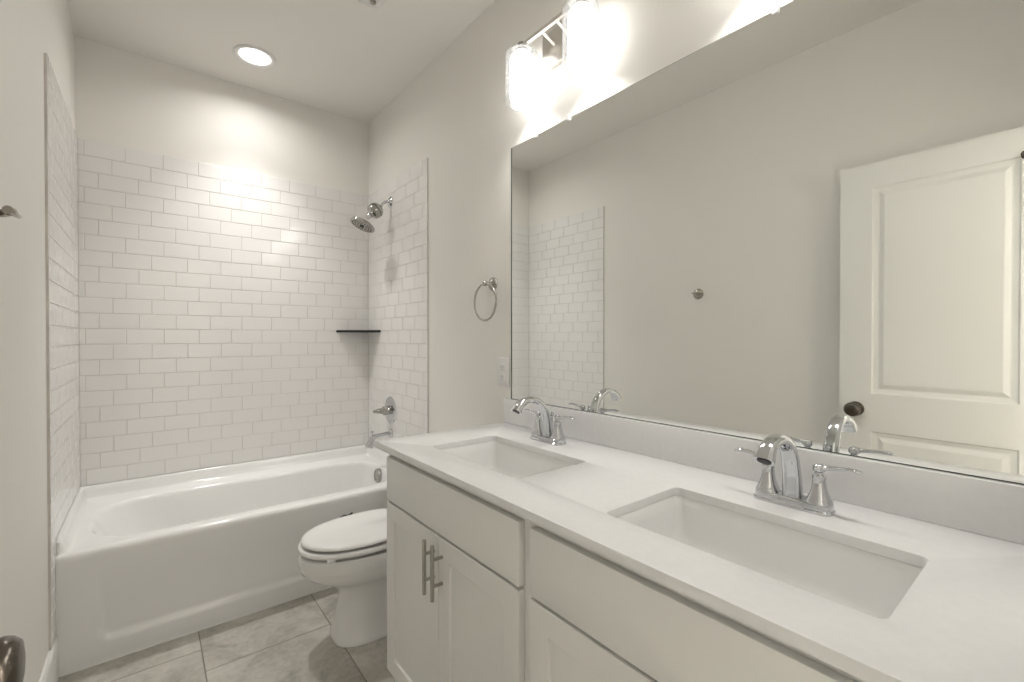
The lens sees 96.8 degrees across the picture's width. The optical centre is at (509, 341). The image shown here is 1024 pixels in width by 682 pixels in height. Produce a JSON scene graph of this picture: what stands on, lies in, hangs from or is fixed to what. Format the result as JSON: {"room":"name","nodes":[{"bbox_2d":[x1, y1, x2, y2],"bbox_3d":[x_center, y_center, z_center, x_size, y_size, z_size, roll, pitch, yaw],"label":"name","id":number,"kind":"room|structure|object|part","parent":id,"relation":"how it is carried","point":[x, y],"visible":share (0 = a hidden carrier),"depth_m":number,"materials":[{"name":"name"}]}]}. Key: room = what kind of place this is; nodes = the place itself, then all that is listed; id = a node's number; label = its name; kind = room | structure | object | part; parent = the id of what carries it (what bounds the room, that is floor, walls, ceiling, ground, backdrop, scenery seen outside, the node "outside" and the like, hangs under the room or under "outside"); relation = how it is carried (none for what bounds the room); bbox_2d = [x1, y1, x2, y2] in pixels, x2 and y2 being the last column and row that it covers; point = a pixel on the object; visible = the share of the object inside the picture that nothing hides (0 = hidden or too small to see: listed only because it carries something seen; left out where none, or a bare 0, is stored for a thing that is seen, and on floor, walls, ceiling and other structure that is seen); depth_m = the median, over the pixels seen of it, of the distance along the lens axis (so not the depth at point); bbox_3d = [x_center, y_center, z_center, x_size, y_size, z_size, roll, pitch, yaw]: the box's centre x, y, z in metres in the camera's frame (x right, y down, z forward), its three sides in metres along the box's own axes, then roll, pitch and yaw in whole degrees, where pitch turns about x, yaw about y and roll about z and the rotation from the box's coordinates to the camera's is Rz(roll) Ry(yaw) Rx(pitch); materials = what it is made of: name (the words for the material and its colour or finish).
{"room":"bathroom","nodes":[
{"label":"bathroom","id":0,"kind":"room"},
{"bbox_2d":[0,0,79,681],"bbox_3d":[-1.250,-0.137,1.036,0.109,2.924,3.420,0,1,-38],"label":"wall","id":1,"kind":"structure","parent":0,"point":[40,395],"depth_m":1.48,"materials":[{"name":"white paint"}]},
{"bbox_2d":[0,205,21,218],"bbox_3d":[-1.158,-0.291,1.037,0.057,0.068,0.072,0,1,-38],"label":"robe hook","id":2,"kind":"object","parent":1,"relation":"attached to","point":[6,211],"visible":1,"depth_m":1.02,"materials":[{"name":"silver metal"}]},
{"bbox_2d":[0,635,25,681],"bbox_3d":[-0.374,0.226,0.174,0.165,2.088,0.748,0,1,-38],"label":"door knob","id":3,"kind":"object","parent":1,"relation":"in","point":[12,648],"depth_m":0.45,"materials":[{"name":"brown metal"}]},
{"bbox_2d":[39,638,58,681],"bbox_3d":[-0.972,1.199,0.782,0.015,0.155,2.379,0,1,-38],"label":"baseboard","id":4,"kind":"structure","parent":1,"relation":"attached to","point":[50,672],"depth_m":1.62,"materials":[{"name":"white paint"}]},
{"bbox_2d":[75,36,368,490],"bbox_3d":[-1.682,-0.152,2.806,2.232,2.924,0.109,0,1,-38],"label":"wall","id":5,"kind":"structure","parent":0,"point":[222,259],"depth_m":2.67,"materials":[{"name":"white tile"}]},
{"bbox_2d":[336,330,380,332],"bbox_3d":[-1.034,-0.071,3.107,0.225,0.016,0.225,0,1,-38],"label":"corner shelf","id":6,"kind":"object","parent":5,"relation":"attached to","point":[341,331],"visible":1,"depth_m":3.10,"materials":[{"name":"black stone"}]},
{"bbox_2d":[58,587,394,681],"bbox_3d":[-0.154,1.300,0.973,3.932,0.050,4.700,0,1,-38],"label":"floor","id":7,"kind":"structure","parent":0,"point":[290,641],"depth_m":1.84,"materials":[{"name":"tile"}]},
{"bbox_2d":[56,445,388,676],"bbox_3d":[-1.362,1.004,2.493,1.514,0.521,0.795,0,1,-38],"label":"bathtub","id":8,"kind":"object","parent":7,"relation":"on","point":[143,563],"visible":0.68,"depth_m":2.10,"materials":[{"name":"white ceramic"}]},
{"bbox_2d":[298,509,386,647],"bbox_3d":[-0.559,0.895,2.086,0.759,0.742,0.432,0,1,-38],"label":"toilet","id":9,"kind":"object","parent":7,"relation":"on","point":[348,553],"visible":0.38,"depth_m":1.90,"materials":[{"name":"white ceramic"}]},
{"bbox_3d":[-0.672,0.853,1.996,0.471,0.021,0.362,0,1,-38],"label":"seat","id":10,"kind":"part","parent":9,"relation":"part of","materials":[{"name":"white plastic"}]},
{"bbox_3d":[-0.666,0.823,2.001,0.465,0.022,0.351,0,1,-38],"label":"lid","id":11,"kind":"part","parent":9,"relation":"part of","materials":[{"name":"white plastic"}]},
{"bbox_2d":[387,453,530,681],"bbox_3d":[0.006,0.825,1.492,0.623,0.892,0.771,0,1,-38],"label":"vanity cabinet","id":12,"kind":"object","parent":7,"relation":"on","point":[458,561],"visible":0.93,"depth_m":1.27,"materials":[{"name":"white paint"}]},
{"bbox_3d":[-0.315,0.861,1.472,0.018,0.594,0.365,0,1,-38],"label":"cabinet door","id":13,"kind":"part","parent":12,"relation":"part of","materials":[{"name":"white paint"}]},
{"bbox_3d":[-0.237,0.654,1.328,0.041,0.158,0.012,0,1,-38],"label":"bar pull","id":14,"kind":"part","parent":12,"relation":"part of","materials":[{"name":"silver metal"}]},
{"bbox_3d":[-0.207,0.655,1.291,0.041,0.158,0.012,0,1,-38],"label":"bar pull","id":15,"kind":"part","parent":12,"relation":"part of","materials":[{"name":"silver metal"}]},
{"bbox_3d":[-0.200,0.482,1.325,0.018,0.150,0.733,0,1,-38],"label":"false drawer","id":16,"kind":"part","parent":12,"relation":"part of","materials":[{"name":"white paint"}]},
{"bbox_3d":[-0.086,0.863,1.184,0.018,0.594,0.365,0,1,-38],"label":"cabinet door","id":17,"kind":"part","parent":12,"relation":"part of","materials":[{"name":"white paint"}]},
{"bbox_2d":[375,422,1023,681],"bbox_3d":[0.244,0.370,1.206,0.608,0.020,1.579,0,1,-38],"label":"countertop","id":18,"kind":"structure","parent":12,"relation":"on","point":[961,619],"depth_m":0.78,"materials":[{"name":"white stone"}]},
{"bbox_2d":[442,441,574,478],"bbox_3d":[-0.020,0.446,1.462,0.317,0.135,0.513,0,1,-38],"label":"undermount sink","id":19,"kind":"object","parent":18,"relation":"in","point":[511,461],"visible":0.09,"depth_m":1.64,"materials":[{"name":"white ceramic"}]},
{"bbox_2d":[511,396,574,445],"bbox_3d":[0.085,0.274,1.589,0.189,0.167,0.253,0,1,-38],"label":"faucet","id":20,"kind":"object","parent":18,"relation":"on","point":[543,431],"visible":1,"depth_m":1.60,"materials":[{"name":"silver metal"}]},
{"bbox_3d":[0.082,0.261,1.699,0.020,0.018,0.076,0,1,-38],"label":"lever","id":21,"kind":"part","parent":20,"relation":"part of","materials":[{"name":"silver metal"}]},
{"bbox_3d":[0.082,0.268,1.586,0.180,0.156,0.041,0,1,-38],"label":"spout","id":22,"kind":"part","parent":20,"relation":"part of","materials":[{"name":"silver metal"}]},
{"bbox_3d":[0.105,0.296,1.670,0.047,0.084,0.047,0,1,-38],"label":"handle","id":23,"kind":"part","parent":20,"relation":"part of","materials":[{"name":"silver metal"}]},
{"bbox_3d":[0.137,0.346,1.631,0.054,0.022,0.157,0,1,-38],"label":"plate","id":24,"kind":"part","parent":20,"relation":"part of","materials":[{"name":"silver metal"}]},
{"bbox_3d":[0.153,0.296,1.643,0.014,0.094,0.014,0,1,-38],"label":"lift rod","id":25,"kind":"part","parent":20,"relation":"part of","materials":[{"name":"silver metal"}]},
{"bbox_3d":[0.169,0.297,1.590,0.047,0.084,0.047,0,1,-38],"label":"handle","id":26,"kind":"part","parent":20,"relation":"part of","materials":[{"name":"silver metal"}]},
{"bbox_3d":[0.192,0.262,1.561,0.020,0.018,0.076,0,1,-38],"label":"lever","id":27,"kind":"part","parent":20,"relation":"part of","materials":[{"name":"silver metal"}]},
{"bbox_2d":[617,495,922,618],"bbox_3d":[0.454,0.451,0.864,0.317,0.135,0.513,0,1,-38],"label":"undermount sink","id":28,"kind":"object","parent":18,"relation":"in","point":[872,584],"visible":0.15,"depth_m":0.93,"materials":[{"name":"white ceramic"}]},
{"bbox_2d":[734,434,862,516],"bbox_3d":[0.577,0.279,0.969,0.189,0.167,0.253,0,1,-38],"label":"faucet","id":29,"kind":"object","parent":18,"relation":"on","point":[818,501],"visible":1,"depth_m":0.98,"materials":[{"name":"polished chrome"}]},
{"bbox_3d":[0.574,0.266,1.079,0.020,0.018,0.076,0,1,-38],"label":"lever","id":30,"kind":"part","parent":29,"relation":"part of","materials":[{"name":"silver metal"}]},
{"bbox_3d":[0.597,0.301,1.050,0.047,0.084,0.047,0,1,-38],"label":"handle","id":31,"kind":"part","parent":29,"relation":"part of","materials":[{"name":"silver metal"}]},
{"bbox_3d":[0.573,0.273,0.966,0.180,0.156,0.041,0,1,-38],"label":"spout","id":32,"kind":"part","parent":29,"relation":"part of","materials":[{"name":"silver metal"}]},
{"bbox_3d":[0.629,0.351,1.011,0.054,0.022,0.157,0,1,-38],"label":"plate","id":33,"kind":"part","parent":29,"relation":"part of","materials":[{"name":"silver metal"}]},
{"bbox_3d":[0.660,0.302,0.970,0.047,0.084,0.047,0,1,-38],"label":"handle","id":34,"kind":"part","parent":29,"relation":"part of","materials":[{"name":"silver metal"}]},
{"bbox_3d":[0.684,0.267,0.941,0.020,0.018,0.076,0,1,-38],"label":"lever","id":35,"kind":"part","parent":29,"relation":"part of","materials":[{"name":"silver metal"}]},
{"bbox_2d":[530,522,864,681],"bbox_3d":[0.483,0.830,0.890,0.623,0.892,0.764,0,1,-38],"label":"vanity cabinet","id":36,"kind":"object","parent":7,"relation":"on","point":[594,617],"visible":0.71,"depth_m":0.80,"materials":[{"name":"white paint"}]},
{"bbox_3d":[0.164,0.866,0.870,0.018,0.594,0.361,0,1,-38],"label":"cabinet door","id":37,"kind":"part","parent":36,"relation":"part of","materials":[{"name":"white paint"}]},
{"bbox_2d":[66,0,493,123],"bbox_3d":[-0.185,-1.589,0.988,3.932,0.080,4.800,0,1,-38],"label":"ceiling","id":38,"kind":"structure","parent":0,"point":[347,58],"depth_m":2.32,"materials":[{"name":"white paint"}]},
{"bbox_2d":[233,44,275,68],"bbox_3d":[-1.394,-1.556,2.487,0.208,0.010,0.208,0,1,-38],"label":"recessed light","id":39,"kind":"object","parent":38,"relation":"in","point":[251,55],"visible":1,"depth_m":2.48,"materials":[{"name":"white plastic"}]},
{"bbox_2d":[359,0,386,10],"bbox_3d":[-0.622,-1.548,2.070,0.096,0.018,0.096,0,1,-38],"label":"sprinkler","id":40,"kind":"object","parent":38,"relation":"attached to","point":[377,5],"visible":1,"depth_m":2.08,"materials":[{"name":"white plastic"}]},
{"bbox_2d":[368,0,1021,484],"bbox_3d":[0.021,-0.145,2.045,0.109,2.924,3.420,0,1,-38],"label":"wall","id":41,"kind":"structure","parent":0,"point":[441,148],"depth_m":2.26,"materials":[{"name":"white paint"}]},
{"bbox_2d":[350,197,392,232],"bbox_3d":[-0.875,-0.816,2.874,0.261,0.249,0.160,0,1,-38],"label":"shower","id":42,"kind":"object","parent":41,"relation":"attached to","point":[375,210],"visible":1,"depth_m":2.85,"materials":[{"name":"silver metal"}]},
{"bbox_2d":[365,429,392,448],"bbox_3d":[-0.841,0.621,2.913,0.174,0.112,0.058,0,1,-38],"label":"tub spout","id":43,"kind":"object","parent":41,"relation":"attached to","point":[370,443],"visible":1,"depth_m":2.88,"materials":[{"name":"silver metal"}]},
{"bbox_2d":[373,397,395,422],"bbox_3d":[-0.823,0.446,2.931,0.121,0.174,0.174,0,1,-38],"label":"shower valve","id":44,"kind":"object","parent":41,"relation":"attached to","point":[389,410],"visible":1,"depth_m":2.93,"materials":[{"name":"silver metal"}]},
{"bbox_3d":[-0.827,0.446,2.928,0.110,0.058,0.058,0,1,-38],"label":"valve handle","id":45,"kind":"part","parent":44,"relation":"part of","materials":[{"name":"silver metal"}]},
{"bbox_2d":[474,277,496,320],"bbox_3d":[-0.098,-0.194,2.076,0.059,0.204,0.177,0,1,-38],"label":"towel ring","id":46,"kind":"object","parent":41,"relation":"attached to","point":[492,284],"visible":1,"depth_m":2.07,"materials":[{"name":"silver metal"}]},
{"bbox_2d":[497,357,508,386],"bbox_3d":[-0.031,0.136,2.032,0.009,0.128,0.082,0,1,-38],"label":"wall outlet","id":47,"kind":"object","parent":41,"relation":"attached to","point":[502,363],"visible":1,"depth_m":2.02,"materials":[{"name":"white plastic"}]},
{"bbox_2d":[500,363,504,370],"bbox_3d":[-0.033,0.114,2.030,0.003,0.035,0.036,0,1,-38],"label":"receptacle","id":48,"kind":"object","parent":47,"relation":"attached to","point":[502,365],"depth_m":2.03,"materials":[{"name":"white plastic"}]},
{"bbox_2d":[500,373,504,380],"bbox_3d":[-0.033,0.158,2.031,0.003,0.035,0.036,0,1,-38],"label":"receptacle","id":49,"kind":"object","parent":47,"relation":"attached to","point":[502,375],"depth_m":2.03,"materials":[{"name":"white plastic"}]},
{"bbox_2d":[506,0,599,111],"bbox_3d":[0.153,-1.069,1.680,0.146,0.264,0.443,0,1,-38],"label":"vanity light","id":50,"kind":"object","parent":41,"relation":"attached to","point":[573,39],"visible":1,"depth_m":1.70,"materials":[{"name":"white glass"}]},
{"bbox_2d":[514,41,528,51],"bbox_3d":[0.048,-1.162,1.797,0.060,0.040,0.060,0,1,-38],"label":"socket","id":51,"kind":"object","parent":50,"relation":"attached to","point":[522,45],"depth_m":1.78,"materials":[{"name":"silver metal"}]},
{"bbox_2d":[510,50,532,104],"bbox_3d":[0.048,-1.043,1.798,0.091,0.174,0.091,0,1,-38],"label":"diffuser","id":52,"kind":"object","parent":50,"relation":"attached to","point":[521,61],"depth_m":1.76,"materials":[{"name":"white glass"}]},
{"bbox_3d":[0.147,-1.151,1.723,0.067,0.034,0.011,0,1,-38],"label":"support arm","id":53,"kind":"part","parent":50,"relation":"part of","materials":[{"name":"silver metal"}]},
{"bbox_3d":[0.202,-1.133,1.719,0.022,0.137,0.212,0,1,-38],"label":"plate","id":54,"kind":"part","parent":50,"relation":"part of","materials":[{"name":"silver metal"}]},
{"bbox_3d":[0.194,-1.151,1.664,0.067,0.034,0.011,0,1,-38],"label":"support arm","id":55,"kind":"part","parent":50,"relation":"part of","materials":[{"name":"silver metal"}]},
{"bbox_2d":[572,0,589,6],"bbox_3d":[0.244,-1.160,1.550,0.060,0.040,0.060,0,1,-38],"label":"socket","id":56,"kind":"object","parent":50,"relation":"attached to","point":[575,2],"depth_m":1.53,"materials":[{"name":"silver metal"}]},
{"bbox_3d":[0.244,-1.039,1.551,0.127,0.206,0.127,0,1,-38],"label":"lamp shade","id":57,"kind":"part","parent":50,"relation":"part of","materials":[{"name":"white glass"}]},
{"bbox_2d":[568,3,594,68],"bbox_3d":[0.244,-1.041,1.551,0.091,0.174,0.091,0,1,-38],"label":"diffuser","id":58,"kind":"object","parent":50,"relation":"attached to","point":[581,17],"depth_m":1.52,"materials":[{"name":"white glass"}]},
{"bbox_2d":[503,398,1023,544],"bbox_3d":[0.472,0.307,1.391,0.020,0.104,1.586,0,1,-38],"label":"backsplash","id":59,"kind":"structure","parent":41,"relation":"attached to","point":[982,506],"depth_m":1.02,"materials":[{"name":"white stone"}]},
{"bbox_2d":[511,0,1023,484],"bbox_3d":[0.477,-0.299,1.387,0.011,1.107,1.524,0,1,-38],"label":"wall mirror","id":60,"kind":"object","parent":41,"relation":"attached to","point":[805,225],"visible":1,"depth_m":1.09,"materials":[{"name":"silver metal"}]}
]}

